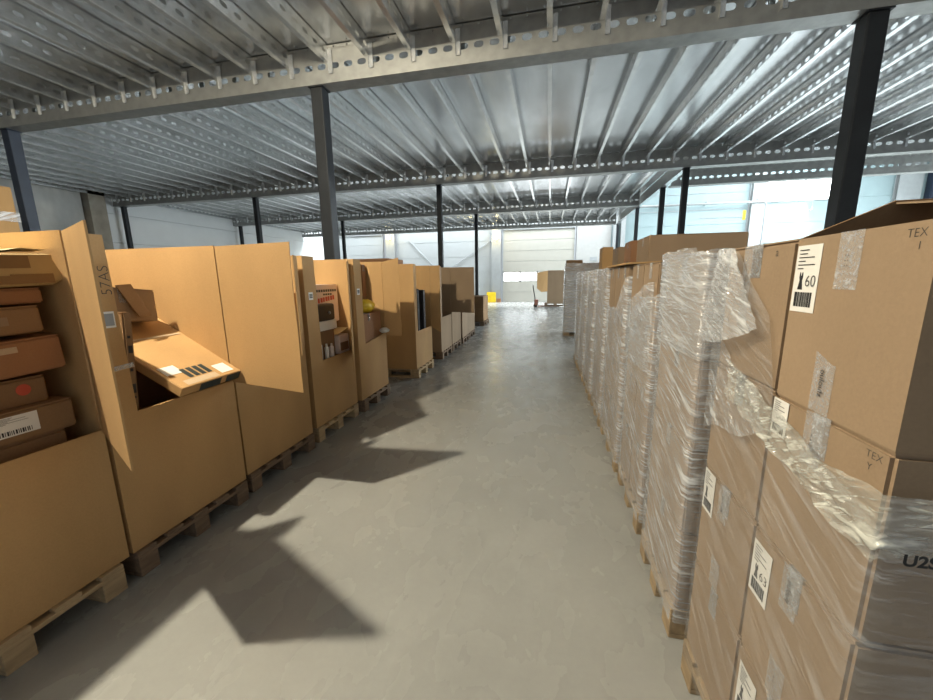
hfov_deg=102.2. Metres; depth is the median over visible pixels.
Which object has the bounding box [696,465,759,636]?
cardboard box
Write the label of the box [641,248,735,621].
wrap
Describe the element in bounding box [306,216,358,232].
joist
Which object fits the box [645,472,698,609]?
cardboard box
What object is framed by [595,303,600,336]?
cardboard box
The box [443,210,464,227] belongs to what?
joist
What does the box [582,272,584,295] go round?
cardboard box
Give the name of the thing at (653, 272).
cardboard box
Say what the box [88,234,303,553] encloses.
carton
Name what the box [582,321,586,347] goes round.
cardboard box
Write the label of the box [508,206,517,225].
joist
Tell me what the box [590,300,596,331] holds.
cardboard box
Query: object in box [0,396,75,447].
cardboard box
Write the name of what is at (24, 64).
joist
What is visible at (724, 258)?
wrap
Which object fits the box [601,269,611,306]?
cardboard box
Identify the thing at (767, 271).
cardboard box
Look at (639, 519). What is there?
wooden pallet
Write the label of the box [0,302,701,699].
floor
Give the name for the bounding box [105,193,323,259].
cladding
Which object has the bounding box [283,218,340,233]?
joist
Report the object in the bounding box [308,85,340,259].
steel column
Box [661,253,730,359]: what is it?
cardboard box
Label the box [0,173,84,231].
wall
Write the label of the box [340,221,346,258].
steel column
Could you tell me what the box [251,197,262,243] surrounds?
steel column
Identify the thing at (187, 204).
joist
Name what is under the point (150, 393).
cardboard box
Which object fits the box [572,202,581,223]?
joist
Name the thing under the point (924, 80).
joist
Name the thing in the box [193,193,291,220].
joist
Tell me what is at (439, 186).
steel column
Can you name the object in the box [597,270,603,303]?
cardboard box
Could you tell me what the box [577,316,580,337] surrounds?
cardboard box
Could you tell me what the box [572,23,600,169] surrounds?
joist
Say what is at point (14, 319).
cardboard box
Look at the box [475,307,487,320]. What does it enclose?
cardboard box
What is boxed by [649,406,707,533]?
cardboard box
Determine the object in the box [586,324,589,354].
cardboard box
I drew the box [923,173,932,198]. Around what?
steel column
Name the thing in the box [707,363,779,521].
cardboard box
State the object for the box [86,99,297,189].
joist
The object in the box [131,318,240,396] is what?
carton
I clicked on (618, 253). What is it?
cardboard box
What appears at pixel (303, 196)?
joist
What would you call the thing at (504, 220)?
joist
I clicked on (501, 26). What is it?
joist
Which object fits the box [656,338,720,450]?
cardboard box
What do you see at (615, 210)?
joist
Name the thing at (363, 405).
wooden pallet
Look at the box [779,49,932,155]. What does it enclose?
joist
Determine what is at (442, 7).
joist
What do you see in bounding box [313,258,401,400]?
carton
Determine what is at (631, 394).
cardboard box
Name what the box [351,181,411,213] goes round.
joist
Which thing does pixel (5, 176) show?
joist
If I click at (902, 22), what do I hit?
joist
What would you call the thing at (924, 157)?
steel beam
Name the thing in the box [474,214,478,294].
steel column
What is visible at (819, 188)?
window
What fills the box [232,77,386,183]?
joist
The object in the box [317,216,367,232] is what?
joist
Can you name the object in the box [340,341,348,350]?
print
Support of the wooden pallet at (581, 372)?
on the floor
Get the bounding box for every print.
[0,317,8,326]
[104,313,114,325]
[127,336,136,403]
[199,371,240,390]
[316,289,335,294]
[318,295,333,302]
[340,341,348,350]
[785,580,790,602]
[817,370,823,396]
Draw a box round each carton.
[0,220,133,641]
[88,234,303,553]
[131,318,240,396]
[234,255,312,474]
[296,256,357,427]
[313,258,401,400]
[382,264,440,368]
[429,266,474,351]
[450,287,460,344]
[461,312,468,337]
[469,304,474,332]
[537,270,564,302]
[777,198,932,454]
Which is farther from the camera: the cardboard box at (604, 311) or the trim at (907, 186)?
the trim at (907, 186)
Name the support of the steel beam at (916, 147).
on the steel column at (124, 211)
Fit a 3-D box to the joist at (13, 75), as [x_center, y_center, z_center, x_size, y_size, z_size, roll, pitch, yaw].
[-7.362,-3.436,2.683,0.125,0.350,7.301,2,11,12]
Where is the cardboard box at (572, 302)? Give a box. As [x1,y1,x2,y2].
[564,296,576,313]
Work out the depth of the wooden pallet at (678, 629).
1.71 m
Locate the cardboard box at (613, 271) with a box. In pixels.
[609,268,616,309]
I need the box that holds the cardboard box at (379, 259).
[359,258,402,263]
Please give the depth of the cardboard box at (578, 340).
6.53 m
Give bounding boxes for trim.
[79,186,113,249]
[385,229,396,258]
[491,224,500,301]
[612,216,617,248]
[619,211,625,246]
[632,191,743,218]
[746,172,767,246]
[891,162,926,201]
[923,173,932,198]
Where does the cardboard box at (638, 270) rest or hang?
on the cardboard box at (632, 349)
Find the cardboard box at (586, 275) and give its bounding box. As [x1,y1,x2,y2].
[584,272,588,297]
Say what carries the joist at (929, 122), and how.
attached to the steel beam at (916, 147)
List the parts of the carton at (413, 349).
panel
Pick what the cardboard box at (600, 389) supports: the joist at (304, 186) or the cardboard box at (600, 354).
the cardboard box at (600, 354)
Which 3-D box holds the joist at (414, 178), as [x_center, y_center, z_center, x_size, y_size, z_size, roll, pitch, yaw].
[-1.230,-5.612,13.705,0.125,0.350,5.056,2,11,12]
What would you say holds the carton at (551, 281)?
on the wooden pallet
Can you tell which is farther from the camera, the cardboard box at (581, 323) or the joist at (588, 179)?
the joist at (588, 179)
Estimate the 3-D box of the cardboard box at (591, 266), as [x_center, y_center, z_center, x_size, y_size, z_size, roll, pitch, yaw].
[3.489,-2.094,10.053,0.542,0.440,0.746,2,11,12]
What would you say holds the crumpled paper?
on the cardboard box at (341, 339)
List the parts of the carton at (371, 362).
panel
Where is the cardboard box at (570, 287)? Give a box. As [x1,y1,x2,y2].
[564,280,576,296]
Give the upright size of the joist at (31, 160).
0.350 m
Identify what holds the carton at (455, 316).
on the wooden pallet
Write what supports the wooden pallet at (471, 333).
on the floor
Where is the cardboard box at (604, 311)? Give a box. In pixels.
[599,304,608,343]
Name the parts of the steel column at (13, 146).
cap plate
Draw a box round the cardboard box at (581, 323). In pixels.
[580,318,582,342]
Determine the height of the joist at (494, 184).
0.350 m
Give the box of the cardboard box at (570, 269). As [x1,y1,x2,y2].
[565,263,587,279]
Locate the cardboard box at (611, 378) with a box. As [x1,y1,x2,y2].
[609,351,616,398]
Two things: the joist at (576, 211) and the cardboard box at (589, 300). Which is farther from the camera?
the joist at (576, 211)
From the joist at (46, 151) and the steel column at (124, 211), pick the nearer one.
the joist at (46, 151)
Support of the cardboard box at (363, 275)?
on the cardboard box
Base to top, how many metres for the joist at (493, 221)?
0.350 m
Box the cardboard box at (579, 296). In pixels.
[578,294,581,316]
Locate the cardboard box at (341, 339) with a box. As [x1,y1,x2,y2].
[334,333,348,353]
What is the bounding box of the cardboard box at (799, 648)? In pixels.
[741,526,932,699]
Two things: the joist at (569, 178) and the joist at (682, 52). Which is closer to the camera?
the joist at (682, 52)
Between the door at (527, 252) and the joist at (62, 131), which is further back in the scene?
the door at (527, 252)
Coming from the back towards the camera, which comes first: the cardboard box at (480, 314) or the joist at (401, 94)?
the cardboard box at (480, 314)
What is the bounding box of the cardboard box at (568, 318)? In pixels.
[563,314,575,329]
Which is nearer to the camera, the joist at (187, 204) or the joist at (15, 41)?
the joist at (15, 41)
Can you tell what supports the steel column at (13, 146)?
on the floor
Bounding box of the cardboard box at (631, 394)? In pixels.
[624,369,637,431]
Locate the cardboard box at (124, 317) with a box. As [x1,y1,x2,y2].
[118,312,138,409]
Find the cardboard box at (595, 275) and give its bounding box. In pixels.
[591,270,597,300]
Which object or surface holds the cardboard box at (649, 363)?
on the cardboard box at (644, 409)
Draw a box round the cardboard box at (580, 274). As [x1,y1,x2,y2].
[578,272,582,294]
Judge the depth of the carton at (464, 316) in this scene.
9.26 m
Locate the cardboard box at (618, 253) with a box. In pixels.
[612,247,624,267]
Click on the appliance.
(326, 310)
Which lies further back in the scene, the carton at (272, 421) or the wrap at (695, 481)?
the carton at (272, 421)
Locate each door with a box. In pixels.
[339,234,383,258]
[502,226,575,301]
[760,200,827,244]
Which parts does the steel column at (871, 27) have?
cap plate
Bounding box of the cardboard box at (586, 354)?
[584,351,588,379]
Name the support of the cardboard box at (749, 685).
on the wooden pallet at (694, 682)
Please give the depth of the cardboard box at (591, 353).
4.72 m
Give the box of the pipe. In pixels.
[640,196,828,210]
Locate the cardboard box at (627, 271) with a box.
[620,266,634,316]
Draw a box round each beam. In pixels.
[0,0,932,135]
[112,129,932,207]
[232,193,639,226]
[301,215,615,237]
[616,157,687,223]
[668,153,932,187]
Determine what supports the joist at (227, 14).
attached to the steel beam at (762, 19)
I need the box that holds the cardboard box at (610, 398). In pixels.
[607,391,613,437]
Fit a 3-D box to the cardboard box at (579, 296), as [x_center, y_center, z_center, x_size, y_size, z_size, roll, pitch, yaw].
[2.213,-0.769,6.464,0.552,0.370,0.386,2,11,12]
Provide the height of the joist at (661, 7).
0.350 m
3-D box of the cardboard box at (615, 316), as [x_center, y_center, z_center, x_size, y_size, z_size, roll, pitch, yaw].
[1.546,-0.138,3.184,0.557,0.370,0.283,2,11,12]
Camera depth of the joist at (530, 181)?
13.27 m
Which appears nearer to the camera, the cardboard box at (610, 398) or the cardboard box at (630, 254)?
the cardboard box at (610, 398)
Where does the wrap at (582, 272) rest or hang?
on the wooden pallet at (576, 360)
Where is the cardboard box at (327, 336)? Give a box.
[320,329,335,357]
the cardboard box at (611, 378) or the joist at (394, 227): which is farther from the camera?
the joist at (394, 227)
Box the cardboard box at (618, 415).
[611,401,623,454]
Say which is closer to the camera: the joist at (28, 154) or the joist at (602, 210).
the joist at (28, 154)
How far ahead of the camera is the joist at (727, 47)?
6.21 m
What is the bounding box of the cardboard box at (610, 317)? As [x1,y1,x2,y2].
[607,308,613,349]
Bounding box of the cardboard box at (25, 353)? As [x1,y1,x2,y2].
[0,333,65,379]
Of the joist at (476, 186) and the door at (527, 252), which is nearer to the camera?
the joist at (476, 186)
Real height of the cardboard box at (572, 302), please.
0.440 m
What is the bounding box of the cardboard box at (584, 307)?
[583,297,587,322]
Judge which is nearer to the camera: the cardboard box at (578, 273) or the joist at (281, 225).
the cardboard box at (578, 273)
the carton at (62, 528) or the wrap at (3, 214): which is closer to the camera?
the carton at (62, 528)
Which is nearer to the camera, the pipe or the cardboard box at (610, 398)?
the cardboard box at (610, 398)
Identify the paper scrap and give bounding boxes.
[379,327,388,332]
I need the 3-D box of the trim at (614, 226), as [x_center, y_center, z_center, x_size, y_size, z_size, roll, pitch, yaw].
[8.943,-6.904,22.596,0.300,8.000,0.280,2,11,12]
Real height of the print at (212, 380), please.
0.049 m
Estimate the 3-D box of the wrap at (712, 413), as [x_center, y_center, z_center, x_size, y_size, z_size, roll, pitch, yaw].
[0.796,0.142,1.128,0.010,0.340,0.360,1,11,12]
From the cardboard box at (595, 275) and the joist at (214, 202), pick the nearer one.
the cardboard box at (595, 275)
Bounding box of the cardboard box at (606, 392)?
[602,382,608,425]
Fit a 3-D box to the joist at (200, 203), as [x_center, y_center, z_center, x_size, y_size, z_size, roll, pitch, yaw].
[-10.023,-5.852,15.610,0.125,0.350,5.056,2,11,12]
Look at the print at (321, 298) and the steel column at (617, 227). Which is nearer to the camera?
the print at (321, 298)
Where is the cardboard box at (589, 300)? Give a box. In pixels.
[587,298,590,326]
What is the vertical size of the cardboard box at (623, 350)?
0.370 m
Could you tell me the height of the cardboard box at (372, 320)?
0.386 m
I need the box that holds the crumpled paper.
[334,327,347,333]
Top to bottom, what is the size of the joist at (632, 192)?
0.350 m
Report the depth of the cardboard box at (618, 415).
3.01 m
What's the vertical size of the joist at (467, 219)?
0.350 m
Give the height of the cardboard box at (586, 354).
0.370 m
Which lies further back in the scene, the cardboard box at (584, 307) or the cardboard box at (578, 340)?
the cardboard box at (578, 340)
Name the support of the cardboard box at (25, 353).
on the cardboard box at (18, 391)
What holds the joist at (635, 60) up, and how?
attached to the steel beam at (916, 147)
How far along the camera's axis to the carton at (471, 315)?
10.28 m
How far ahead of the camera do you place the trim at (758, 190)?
20.79 m
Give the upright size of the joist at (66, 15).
0.350 m
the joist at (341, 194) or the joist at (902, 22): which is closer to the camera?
the joist at (902, 22)
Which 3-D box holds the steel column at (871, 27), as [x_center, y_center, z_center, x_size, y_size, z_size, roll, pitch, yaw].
[4.350,-1.476,4.394,0.304,4.243,0.304,2,11,12]
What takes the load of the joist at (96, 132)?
attached to the steel beam at (916, 147)
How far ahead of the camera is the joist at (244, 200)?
15.68 m
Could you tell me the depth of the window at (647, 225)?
21.57 m
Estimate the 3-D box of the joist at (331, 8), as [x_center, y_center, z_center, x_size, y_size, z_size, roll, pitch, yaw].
[-2.087,-3.292,1.540,0.125,0.350,7.301,2,11,12]
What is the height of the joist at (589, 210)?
0.350 m
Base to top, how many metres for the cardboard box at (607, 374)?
0.370 m
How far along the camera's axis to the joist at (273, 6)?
4.59 m
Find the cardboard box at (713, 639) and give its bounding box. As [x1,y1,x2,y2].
[687,557,741,699]
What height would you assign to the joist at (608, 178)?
0.350 m
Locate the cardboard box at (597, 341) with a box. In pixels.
[594,334,599,369]
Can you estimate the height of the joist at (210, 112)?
0.350 m
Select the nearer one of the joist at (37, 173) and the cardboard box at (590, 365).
the cardboard box at (590, 365)
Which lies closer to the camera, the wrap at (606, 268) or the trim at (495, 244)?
the wrap at (606, 268)
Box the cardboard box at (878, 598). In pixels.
[758,393,932,650]
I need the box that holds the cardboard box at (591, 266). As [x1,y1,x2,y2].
[588,263,598,271]
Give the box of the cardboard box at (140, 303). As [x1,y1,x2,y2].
[113,284,157,322]
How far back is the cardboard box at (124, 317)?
2.03 m
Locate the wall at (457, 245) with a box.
[396,225,491,294]
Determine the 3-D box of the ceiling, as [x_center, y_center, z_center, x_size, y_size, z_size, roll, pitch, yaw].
[2.394,-4.510,6.469,32.300,0.060,29.100,2,11,12]
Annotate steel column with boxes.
[0,128,40,231]
[120,206,133,248]
[238,226,243,244]
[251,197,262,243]
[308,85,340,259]
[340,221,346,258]
[436,184,443,266]
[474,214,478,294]
[615,224,619,247]
[633,208,638,239]
[656,187,666,234]
[677,167,690,233]
[824,6,895,228]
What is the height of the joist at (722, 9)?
0.350 m
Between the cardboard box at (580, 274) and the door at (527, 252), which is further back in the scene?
the door at (527, 252)
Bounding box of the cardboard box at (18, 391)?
[0,374,47,410]
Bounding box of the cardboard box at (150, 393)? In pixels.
[136,370,166,409]
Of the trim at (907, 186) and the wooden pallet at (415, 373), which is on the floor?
the wooden pallet at (415, 373)
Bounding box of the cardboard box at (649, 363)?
[637,324,661,394]
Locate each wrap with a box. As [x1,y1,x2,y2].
[0,211,19,221]
[562,263,583,332]
[574,272,582,358]
[578,272,588,375]
[584,269,599,393]
[591,268,609,416]
[600,277,632,461]
[619,285,662,514]
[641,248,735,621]
[705,250,752,339]
[710,364,753,432]
[728,363,932,569]
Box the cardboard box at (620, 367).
[614,358,627,410]
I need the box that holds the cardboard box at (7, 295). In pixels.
[0,288,42,304]
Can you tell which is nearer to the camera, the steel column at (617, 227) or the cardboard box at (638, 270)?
the cardboard box at (638, 270)
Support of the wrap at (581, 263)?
on the wooden pallet at (566, 333)
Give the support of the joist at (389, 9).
attached to the steel beam at (762, 19)
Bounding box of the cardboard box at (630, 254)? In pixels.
[624,240,637,262]
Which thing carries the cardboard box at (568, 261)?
on the cardboard box at (570, 269)
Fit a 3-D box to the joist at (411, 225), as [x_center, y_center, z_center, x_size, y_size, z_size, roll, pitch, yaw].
[-3.614,-6.693,19.576,0.125,0.350,5.106,2,11,12]
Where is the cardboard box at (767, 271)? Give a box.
[719,239,798,390]
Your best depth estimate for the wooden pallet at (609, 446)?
3.27 m
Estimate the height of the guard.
0.660 m
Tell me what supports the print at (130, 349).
attached to the cardboard box at (124, 317)
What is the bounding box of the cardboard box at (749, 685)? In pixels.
[733,641,772,699]
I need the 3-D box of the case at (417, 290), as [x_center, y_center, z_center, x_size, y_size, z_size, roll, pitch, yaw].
[-0.871,-0.642,6.198,0.180,0.720,0.090,2,11,12]
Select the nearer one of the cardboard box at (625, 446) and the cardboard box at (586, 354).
the cardboard box at (625, 446)
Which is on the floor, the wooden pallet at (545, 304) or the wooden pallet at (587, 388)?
the wooden pallet at (587, 388)
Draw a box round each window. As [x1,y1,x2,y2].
[611,173,751,246]
[766,179,830,199]
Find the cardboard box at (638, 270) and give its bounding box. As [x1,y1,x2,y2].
[630,264,645,322]
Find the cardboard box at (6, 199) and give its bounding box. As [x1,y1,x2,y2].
[0,186,19,232]
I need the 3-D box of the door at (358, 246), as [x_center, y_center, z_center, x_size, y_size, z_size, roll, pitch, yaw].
[-7.554,-5.732,26.655,3.770,4.630,0.150,2,11,12]
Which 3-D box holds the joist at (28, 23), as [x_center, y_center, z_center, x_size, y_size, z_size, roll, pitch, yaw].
[-5.604,-3.388,2.302,0.125,0.350,7.301,2,11,12]
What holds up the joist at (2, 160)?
attached to the steel beam at (916, 147)
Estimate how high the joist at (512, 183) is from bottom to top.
0.350 m
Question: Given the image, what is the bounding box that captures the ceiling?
[0,0,932,228]
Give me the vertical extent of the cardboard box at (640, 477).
0.370 m
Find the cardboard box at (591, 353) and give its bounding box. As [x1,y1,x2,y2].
[589,328,595,360]
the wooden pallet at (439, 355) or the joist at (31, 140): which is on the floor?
the wooden pallet at (439, 355)
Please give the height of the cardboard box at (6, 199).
0.951 m
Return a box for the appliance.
[318,303,334,321]
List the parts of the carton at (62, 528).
panel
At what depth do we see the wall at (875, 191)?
19.69 m
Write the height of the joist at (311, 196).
0.350 m
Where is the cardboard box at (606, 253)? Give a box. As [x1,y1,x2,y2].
[599,247,613,269]
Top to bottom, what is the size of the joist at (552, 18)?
0.350 m
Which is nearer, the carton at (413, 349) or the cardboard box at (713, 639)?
the cardboard box at (713, 639)
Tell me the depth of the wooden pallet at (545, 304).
19.46 m
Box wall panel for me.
[576,225,611,262]
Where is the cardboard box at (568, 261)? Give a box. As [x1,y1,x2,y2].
[566,260,582,262]
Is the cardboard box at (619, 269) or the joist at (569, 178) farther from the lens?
the joist at (569, 178)
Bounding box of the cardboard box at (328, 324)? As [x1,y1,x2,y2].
[319,319,336,331]
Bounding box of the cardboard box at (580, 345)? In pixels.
[579,341,581,365]
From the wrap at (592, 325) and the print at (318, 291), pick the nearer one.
the print at (318, 291)
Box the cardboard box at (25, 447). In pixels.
[0,428,66,463]
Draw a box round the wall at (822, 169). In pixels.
[771,168,832,173]
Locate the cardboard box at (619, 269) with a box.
[614,267,622,312]
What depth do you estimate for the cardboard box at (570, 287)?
9.92 m
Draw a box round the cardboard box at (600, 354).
[598,339,606,378]
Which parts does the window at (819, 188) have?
pane, pane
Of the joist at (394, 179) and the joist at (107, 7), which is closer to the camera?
the joist at (107, 7)
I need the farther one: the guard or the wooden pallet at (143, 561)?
the guard
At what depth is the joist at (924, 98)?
7.22 m
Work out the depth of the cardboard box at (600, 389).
3.97 m
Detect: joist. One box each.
[0,0,156,98]
[0,23,126,102]
[0,45,97,106]
[0,63,68,110]
[0,79,41,114]
[0,94,15,118]
[0,116,233,194]
[0,136,202,196]
[0,144,187,197]
[0,151,173,198]
[0,157,159,199]
[0,164,145,200]
[0,169,131,201]
[0,174,118,202]
[1,133,217,195]
[7,110,248,193]
[23,0,188,93]
[31,107,264,192]
[58,103,280,190]
[83,0,222,88]
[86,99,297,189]
[110,95,314,188]
[126,198,237,223]
[139,91,317,177]
[140,197,247,222]
[142,0,257,83]
[151,196,253,218]
[165,194,269,221]
[168,87,350,185]
[179,193,280,220]
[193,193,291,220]
[199,82,368,184]
[201,0,293,79]
[208,192,302,219]
[223,190,313,219]
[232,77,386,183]
[238,189,320,214]
[241,220,305,234]
[251,220,313,234]
[253,188,337,216]
[259,0,332,73]
[262,219,321,231]
[268,72,405,181]
[269,187,349,217]
[272,218,321,229]
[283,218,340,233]
[286,186,361,216]
[294,217,349,232]
[303,185,373,215]
[305,67,425,180]
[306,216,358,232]
[316,185,385,215]
[317,0,372,67]
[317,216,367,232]
[337,182,398,214]
[338,63,445,179]
[338,215,376,231]
[340,215,385,231]
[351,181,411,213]
[352,214,395,230]
[362,213,404,230]
[369,180,424,213]
[375,0,415,61]
[376,56,465,177]
[377,213,414,230]
[387,212,424,229]
[389,178,436,209]
[402,211,434,229]
[406,177,451,211]
[412,211,444,228]
[416,50,486,176]
[425,210,454,228]
[426,176,464,211]
[433,0,459,54]
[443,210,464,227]
[446,174,478,210]
[452,209,474,227]
[460,43,508,174]
[465,208,485,227]
[466,173,492,209]
[479,208,496,226]
[487,171,507,208]
[490,0,507,48]
[493,207,506,226]
[505,36,530,172]
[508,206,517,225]
[509,170,521,208]
[522,205,528,225]
[529,180,536,207]
[547,0,557,41]
[547,32,553,171]
[549,179,551,206]
[564,165,572,205]
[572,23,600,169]
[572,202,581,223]
[580,164,594,204]
[584,201,594,222]
[595,15,656,168]
[596,162,620,204]
[596,200,613,222]
[599,0,610,33]
[608,200,626,221]
[612,160,644,203]
[620,6,715,166]
[628,158,670,202]
[644,0,775,164]
[655,0,667,25]
[670,31,800,162]
[696,25,855,160]
[713,0,726,18]
[723,15,919,158]
[751,21,932,156]
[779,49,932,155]
[781,0,788,8]
[808,72,932,152]
[870,90,932,130]
[870,105,932,148]
[901,118,932,146]
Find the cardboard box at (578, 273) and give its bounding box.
[577,273,578,292]
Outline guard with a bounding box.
[487,292,495,301]
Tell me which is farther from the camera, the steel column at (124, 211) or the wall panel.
the wall panel
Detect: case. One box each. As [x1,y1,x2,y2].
[416,289,419,330]
[419,290,425,329]
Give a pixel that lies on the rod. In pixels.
(489, 241)
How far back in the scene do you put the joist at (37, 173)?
11.29 m
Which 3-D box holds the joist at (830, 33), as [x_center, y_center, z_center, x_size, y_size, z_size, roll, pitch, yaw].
[5.202,-4.371,6.701,0.125,0.350,5.616,2,11,12]
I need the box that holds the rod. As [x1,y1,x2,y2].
[452,241,490,266]
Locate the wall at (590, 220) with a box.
[503,220,610,225]
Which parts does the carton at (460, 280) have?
panel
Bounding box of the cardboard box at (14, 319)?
[0,305,42,335]
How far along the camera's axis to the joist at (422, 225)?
20.24 m
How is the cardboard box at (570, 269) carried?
on the cardboard box at (570, 287)
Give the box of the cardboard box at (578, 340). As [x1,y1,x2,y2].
[576,337,579,359]
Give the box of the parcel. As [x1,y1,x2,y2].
[0,247,61,287]
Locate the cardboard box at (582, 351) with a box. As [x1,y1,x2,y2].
[581,345,584,371]
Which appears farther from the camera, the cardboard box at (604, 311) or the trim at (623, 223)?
the trim at (623, 223)
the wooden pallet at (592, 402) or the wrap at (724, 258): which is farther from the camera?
the wooden pallet at (592, 402)
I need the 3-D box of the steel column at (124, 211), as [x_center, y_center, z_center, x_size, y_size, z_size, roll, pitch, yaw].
[-12.262,-3.047,13.886,0.208,4.243,0.208,2,11,12]
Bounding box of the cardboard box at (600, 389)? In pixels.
[596,372,604,412]
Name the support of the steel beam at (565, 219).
attached to the beam at (670, 176)
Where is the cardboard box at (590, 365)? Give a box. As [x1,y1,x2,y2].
[587,356,593,388]
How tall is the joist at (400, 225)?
0.350 m
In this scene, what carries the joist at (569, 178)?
attached to the steel beam at (622, 197)
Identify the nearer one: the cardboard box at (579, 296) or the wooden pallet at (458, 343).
the cardboard box at (579, 296)
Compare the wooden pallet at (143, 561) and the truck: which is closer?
the wooden pallet at (143, 561)
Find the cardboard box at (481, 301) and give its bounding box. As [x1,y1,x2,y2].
[474,295,487,308]
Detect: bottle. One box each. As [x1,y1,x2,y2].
[324,344,329,358]
[329,343,334,356]
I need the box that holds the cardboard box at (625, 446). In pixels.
[620,417,633,482]
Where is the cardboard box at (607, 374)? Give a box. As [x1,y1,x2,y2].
[605,346,611,387]
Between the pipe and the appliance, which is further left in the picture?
the appliance
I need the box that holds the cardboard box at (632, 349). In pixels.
[627,318,641,378]
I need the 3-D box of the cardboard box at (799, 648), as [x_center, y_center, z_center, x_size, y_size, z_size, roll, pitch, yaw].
[1.023,0.692,0.826,0.572,0.371,0.341,2,11,12]
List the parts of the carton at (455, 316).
panel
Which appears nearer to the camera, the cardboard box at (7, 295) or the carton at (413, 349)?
the cardboard box at (7, 295)
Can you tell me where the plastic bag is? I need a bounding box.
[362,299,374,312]
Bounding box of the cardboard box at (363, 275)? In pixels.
[361,265,366,295]
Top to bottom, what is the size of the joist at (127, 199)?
0.350 m
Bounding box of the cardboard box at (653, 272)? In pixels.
[641,261,667,329]
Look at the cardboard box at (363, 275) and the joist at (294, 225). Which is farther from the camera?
the joist at (294, 225)
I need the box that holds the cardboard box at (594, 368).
[592,364,597,400]
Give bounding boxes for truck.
[533,285,558,306]
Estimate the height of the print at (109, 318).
0.060 m
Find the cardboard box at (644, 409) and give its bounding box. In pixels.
[633,382,655,455]
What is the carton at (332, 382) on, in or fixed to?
on the wooden pallet at (337, 422)
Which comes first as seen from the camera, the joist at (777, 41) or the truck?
the joist at (777, 41)
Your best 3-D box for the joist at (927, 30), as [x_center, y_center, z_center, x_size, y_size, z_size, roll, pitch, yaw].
[6.375,-4.339,6.447,0.125,0.350,5.616,2,11,12]
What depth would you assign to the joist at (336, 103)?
7.70 m
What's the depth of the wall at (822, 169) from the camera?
20.19 m
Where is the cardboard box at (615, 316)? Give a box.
[611,310,619,355]
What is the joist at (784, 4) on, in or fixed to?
attached to the steel beam at (762, 19)
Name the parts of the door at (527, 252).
pane, pane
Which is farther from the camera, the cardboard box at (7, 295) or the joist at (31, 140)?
the joist at (31, 140)
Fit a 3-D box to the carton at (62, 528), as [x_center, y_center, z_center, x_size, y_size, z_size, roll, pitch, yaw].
[-2.155,0.351,1.441,1.677,1.639,0.917,2,11,12]
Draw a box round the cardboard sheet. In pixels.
[607,260,667,267]
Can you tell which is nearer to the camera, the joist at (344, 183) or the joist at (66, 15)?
the joist at (66, 15)
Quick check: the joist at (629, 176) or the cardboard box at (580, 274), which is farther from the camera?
the joist at (629, 176)
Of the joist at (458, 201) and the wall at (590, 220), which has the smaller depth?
the joist at (458, 201)
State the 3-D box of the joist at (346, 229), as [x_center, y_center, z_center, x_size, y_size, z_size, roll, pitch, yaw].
[-7.717,-6.805,20.465,0.125,0.350,5.106,2,11,12]
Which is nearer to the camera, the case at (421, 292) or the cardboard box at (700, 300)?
the cardboard box at (700, 300)
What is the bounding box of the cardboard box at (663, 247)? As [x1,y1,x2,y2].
[636,231,748,261]
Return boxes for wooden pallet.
[0,563,127,676]
[120,480,248,576]
[245,433,315,492]
[313,403,358,442]
[357,384,390,411]
[388,359,433,377]
[433,346,451,358]
[452,339,460,350]
[461,334,468,343]
[469,329,474,337]
[475,318,488,325]
[544,302,563,305]
[562,328,574,335]
[573,351,578,367]
[578,362,584,381]
[583,374,591,400]
[590,392,601,426]
[600,417,620,472]
[617,462,645,534]
[640,529,689,639]
[681,638,709,699]
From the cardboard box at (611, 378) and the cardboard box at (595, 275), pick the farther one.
the cardboard box at (595, 275)
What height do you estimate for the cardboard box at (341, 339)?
0.200 m
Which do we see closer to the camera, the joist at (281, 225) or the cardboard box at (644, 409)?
the cardboard box at (644, 409)
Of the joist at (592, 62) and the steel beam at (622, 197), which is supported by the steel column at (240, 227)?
the steel beam at (622, 197)
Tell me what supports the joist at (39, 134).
attached to the steel beam at (916, 147)
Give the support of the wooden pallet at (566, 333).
on the floor
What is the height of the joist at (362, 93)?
0.350 m
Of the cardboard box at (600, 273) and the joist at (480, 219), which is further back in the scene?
the joist at (480, 219)
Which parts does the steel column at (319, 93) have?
cap plate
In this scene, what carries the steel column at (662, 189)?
on the floor
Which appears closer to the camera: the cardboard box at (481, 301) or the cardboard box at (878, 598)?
the cardboard box at (878, 598)
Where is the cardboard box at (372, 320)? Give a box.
[363,311,380,342]
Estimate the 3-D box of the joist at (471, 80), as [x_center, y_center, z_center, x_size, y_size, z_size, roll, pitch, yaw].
[0.513,-4.500,7.717,0.125,0.350,5.616,2,11,12]
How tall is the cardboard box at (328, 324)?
0.095 m
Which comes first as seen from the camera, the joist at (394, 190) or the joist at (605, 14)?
the joist at (605, 14)
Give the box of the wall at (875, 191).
[855,162,929,216]
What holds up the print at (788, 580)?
attached to the cardboard box at (799, 648)
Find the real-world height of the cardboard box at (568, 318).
0.440 m
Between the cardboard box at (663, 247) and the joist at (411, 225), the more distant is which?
the joist at (411, 225)
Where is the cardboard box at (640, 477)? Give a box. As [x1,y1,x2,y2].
[629,434,649,512]
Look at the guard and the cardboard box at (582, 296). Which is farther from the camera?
the guard
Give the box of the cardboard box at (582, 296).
[581,296,583,318]
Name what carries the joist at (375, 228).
attached to the steel beam at (565, 219)
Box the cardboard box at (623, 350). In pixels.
[617,313,630,364]
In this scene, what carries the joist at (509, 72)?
attached to the steel beam at (916, 147)
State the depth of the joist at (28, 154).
10.17 m
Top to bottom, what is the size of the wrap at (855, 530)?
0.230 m
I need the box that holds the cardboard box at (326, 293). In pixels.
[316,284,338,320]
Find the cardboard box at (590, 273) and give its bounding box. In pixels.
[588,271,592,299]

